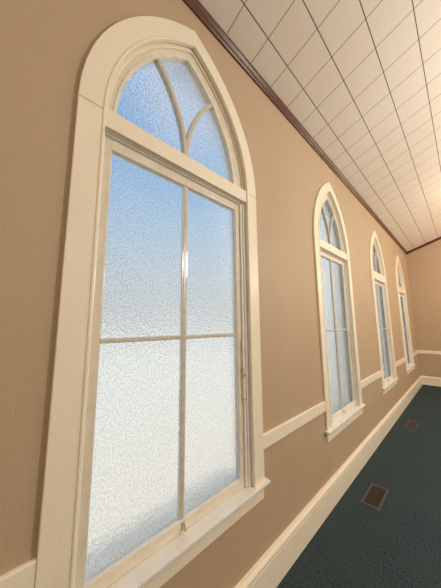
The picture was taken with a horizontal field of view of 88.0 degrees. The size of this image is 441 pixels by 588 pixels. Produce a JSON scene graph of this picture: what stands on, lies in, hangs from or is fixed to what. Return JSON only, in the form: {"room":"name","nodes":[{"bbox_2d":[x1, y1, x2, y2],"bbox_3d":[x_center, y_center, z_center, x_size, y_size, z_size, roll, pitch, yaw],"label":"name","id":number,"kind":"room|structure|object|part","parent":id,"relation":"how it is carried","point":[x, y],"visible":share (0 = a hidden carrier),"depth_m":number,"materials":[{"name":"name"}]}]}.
{"room":"church hall","nodes":[
{"label":"church hall","id":0,"kind":"room"},
{"bbox_2d":[0,0,420,587],"bbox_3d":[1.202,0.090,2.594,11.685,3.746,0.130,7,-11,-43],"label":"wall","id":1,"kind":"structure","parent":0,"point":[45,45],"depth_m":1.17,"materials":[{"name":"beige paint"}]},
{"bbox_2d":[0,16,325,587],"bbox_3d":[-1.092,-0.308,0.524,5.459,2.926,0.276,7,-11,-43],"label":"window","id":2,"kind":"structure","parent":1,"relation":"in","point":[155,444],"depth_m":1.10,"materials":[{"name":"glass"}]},
{"bbox_3d":[-0.541,0.138,0.839,0.100,1.910,0.020,7,-11,-43],"label":"casing","id":3,"kind":"part","parent":2,"relation":"part of","materials":[{"name":"beige paint"}]},
{"bbox_3d":[-0.201,0.230,1.217,0.840,1.739,0.004,7,-11,-43],"label":"glass pane","id":4,"kind":"part","parent":2,"relation":"part of","materials":[{"name":"glass"}]},
{"bbox_3d":[-0.196,1.108,1.097,0.824,0.050,0.037,7,-11,-43],"label":"rail","id":5,"kind":"part","parent":2,"relation":"part of","materials":[{"name":"paint"}]},
{"bbox_3d":[-0.166,-1.214,1.389,1.156,0.909,0.020,7,-11,-43],"label":"arched casing","id":6,"kind":"part","parent":2,"relation":"part of","materials":[{"name":"beige paint"}]},
{"bbox_3d":[-0.210,-0.648,1.340,0.824,0.050,0.037,7,-11,-43],"label":"rail","id":7,"kind":"part","parent":2,"relation":"part of","materials":[{"name":"paint"}]},
{"bbox_3d":[-0.219,-1.134,1.399,0.840,0.706,0.004,7,-11,-43],"label":"glass pane","id":8,"kind":"part","parent":2,"relation":"part of","materials":[{"name":"blue glass"}]},
{"bbox_3d":[-0.217,-1.172,1.402,1.028,0.843,0.042,7,-11,-43],"label":"arch frame","id":9,"kind":"part","parent":2,"relation":"part of","materials":[{"name":"paint"}]},
{"bbox_3d":[0.231,0.231,1.554,0.100,1.910,0.020,7,-11,-43],"label":"casing","id":10,"kind":"part","parent":2,"relation":"part of","materials":[{"name":"beige paint"}]},
{"bbox_2d":[182,0,406,254],"bbox_3d":[1.208,-1.696,2.745,11.585,0.070,0.038,7,-11,-43],"label":"crown molding","id":11,"kind":"structure","parent":1,"relation":"attached to","point":[195,6],"depth_m":1.99,"materials":[{"name":"brown wood"}]},
{"bbox_2d":[234,376,422,587],"bbox_3d":[1.233,1.820,2.263,11.585,0.227,0.027,7,-11,-43],"label":"baseboard","id":12,"kind":"structure","parent":1,"relation":"attached to","point":[274,564],"depth_m":1.80,"materials":[{"name":"beige paint"}]},
{"bbox_2d":[312,182,381,442],"bbox_3d":[1.649,0.068,3.057,2.096,2.830,0.276,7,-11,-43],"label":"window","id":13,"kind":"structure","parent":1,"relation":"in","point":[342,392],"depth_m":2.67,"materials":[{"name":"beige paint"}]},
{"bbox_3d":[1.012,0.343,2.274,0.100,1.873,0.020,7,-11,-43],"label":"casing","id":14,"kind":"part","parent":13,"relation":"part of","materials":[{"name":"beige paint"}]},
{"bbox_3d":[1.313,-0.883,2.809,0.734,0.644,0.004,7,-11,-43],"label":"glass pane","id":15,"kind":"part","parent":13,"relation":"part of","materials":[{"name":"glass"}]},
{"bbox_3d":[1.348,-0.967,2.782,1.050,0.850,0.020,7,-11,-43],"label":"arched casing","id":16,"kind":"part","parent":13,"relation":"part of","materials":[{"name":"beige paint"}]},
{"bbox_3d":[1.315,-0.429,2.748,0.732,0.050,0.037,7,-11,-43],"label":"rail","id":17,"kind":"part","parent":13,"relation":"part of","materials":[{"name":"paint"}]},
{"bbox_3d":[1.315,-0.905,2.810,0.862,0.748,0.042,7,-11,-43],"label":"arch frame","id":18,"kind":"part","parent":13,"relation":"part of","materials":[{"name":"paint"}]},
{"bbox_3d":[1.324,0.431,2.627,0.748,1.702,0.004,7,-11,-43],"label":"glass pane","id":19,"kind":"part","parent":13,"relation":"part of","materials":[{"name":"glass"}]},
{"bbox_3d":[1.329,1.291,2.510,0.732,0.050,0.037,7,-11,-43],"label":"rail","id":20,"kind":"part","parent":13,"relation":"part of","materials":[{"name":"paint"}]},
{"bbox_3d":[1.706,0.426,2.917,0.100,1.873,0.020,7,-11,-43],"label":"casing","id":21,"kind":"part","parent":13,"relation":"part of","materials":[{"name":"beige paint"}]},
{"bbox_2d":[369,230,405,394],"bbox_3d":[3.157,0.265,4.452,2.083,2.797,0.276,7,-11,-43],"label":"window","id":22,"kind":"structure","parent":1,"relation":"in","point":[389,378],"depth_m":4.13,"materials":[{"name":"beige paint"}]},
{"bbox_3d":[2.815,-0.678,4.197,0.704,0.626,0.004,7,-11,-43],"label":"glass pane","id":23,"kind":"part","parent":22,"relation":"part of","materials":[{"name":"glass"}]},
{"bbox_3d":[2.524,0.532,3.675,0.100,1.857,0.020,7,-11,-43],"label":"casing","id":24,"kind":"part","parent":22,"relation":"part of","materials":[{"name":"beige paint"}]},
{"bbox_3d":[2.849,-0.762,4.171,1.020,0.833,0.020,7,-11,-43],"label":"arched casing","id":25,"kind":"part","parent":22,"relation":"part of","materials":[{"name":"beige paint"}]},
{"bbox_3d":[2.825,0.641,4.015,0.718,1.641,0.004,7,-11,-43],"label":"glass pane","id":26,"kind":"part","parent":22,"relation":"part of","materials":[{"name":"glass"}]},
{"bbox_3d":[3.196,0.613,4.298,0.100,1.857,0.020,7,-11,-43],"label":"casing","id":27,"kind":"part","parent":22,"relation":"part of","materials":[{"name":"beige paint"}]},
{"bbox_2d":[395,255,415,374],"bbox_3d":[4.291,0.418,5.501,1.072,2.764,0.276,7,-11,-43],"label":"window","id":28,"kind":"structure","parent":1,"relation":"in","point":[400,285],"depth_m":5.55,"materials":[{"name":"beige paint"}]},
{"bbox_3d":[4.353,-0.550,5.559,1.020,0.833,0.020,7,-11,-43],"label":"arched casing","id":29,"kind":"part","parent":28,"relation":"part of","materials":[{"name":"beige paint"}]},
{"bbox_3d":[4.027,0.728,5.065,0.100,1.824,0.020,7,-11,-43],"label":"casing","id":30,"kind":"part","parent":28,"relation":"part of","materials":[{"name":"beige paint"}]},
{"bbox_3d":[4.329,0.838,5.405,0.718,1.608,0.004,7,-11,-43],"label":"glass pane","id":31,"kind":"part","parent":28,"relation":"part of","materials":[{"name":"glass"}]},
{"bbox_3d":[4.699,0.809,5.688,0.100,1.824,0.020,7,-11,-43],"label":"casing","id":32,"kind":"part","parent":28,"relation":"part of","materials":[{"name":"beige paint"}]},
{"bbox_2d":[199,0,440,251],"bbox_3d":[3.375,-2.588,0.521,11.785,1.275,7.000,7,-11,-43],"label":"ceiling","id":33,"kind":"structure","parent":0,"point":[362,78],"depth_m":2.14,"materials":[{"name":"tile"}]},
{"bbox_2d":[277,385,440,587],"bbox_3d":[3.399,1.658,-0.054,11.785,0.120,6.630,7,-11,-43],"label":"floor","id":34,"kind":"structure","parent":0,"point":[358,545],"depth_m":1.87,"materials":[{"name":"carpet"}]},
{"bbox_2d":[360,483,388,510],"bbox_3d":[1.468,1.917,2.166,0.375,0.006,0.148,7,-11,-43],"label":"floor vent","id":35,"kind":"object","parent":34,"relation":"in","point":[374,497],"visible":1,"depth_m":2.16,"materials":[{"name":"metal"}]},
{"bbox_2d":[405,420,418,428],"bbox_3d":[3.114,2.116,3.707,0.340,0.006,0.135,7,-11,-43],"label":"floor vent","id":36,"kind":"object","parent":34,"relation":"in","point":[412,424],"visible":1,"depth_m":3.70,"materials":[{"name":"metal"}]},
{"bbox_2d":[406,239,440,377],"bbox_3d":[7.659,-0.265,4.227,0.100,4.792,6.400,7,-11,-43],"label":"wall","id":37,"kind":"structure","parent":0,"point":[424,263],"depth_m":6.23,"materials":[{"name":"beige paint"}]},
{"bbox_2d":[407,237,440,253],"bbox_3d":[6.500,-1.875,5.581,0.041,1.119,3.200,7,-11,-43],"label":"crown molding","id":38,"kind":"structure","parent":37,"relation":"attached to","point":[439,238],"depth_m":6.37,"materials":[{"name":"brown wood"}]},
{"bbox_2d":[419,350,440,354],"bbox_3d":[7.629,1.252,3.978,0.016,0.088,6.400,7,-11,-43],"label":"chair rail","id":39,"kind":"object","parent":37,"relation":"attached to","point":[420,351],"visible":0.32,"depth_m":6.11,"materials":[{"name":"beige paint"}]},
{"bbox_2d":[422,376,440,386],"bbox_3d":[7.631,1.991,3.872,0.027,0.227,6.400,7,-11,-43],"label":"baseboard","id":40,"kind":"structure","parent":37,"relation":"attached to","point":[427,380],"depth_m":6.03,"materials":[{"name":"beige paint"}]}
]}

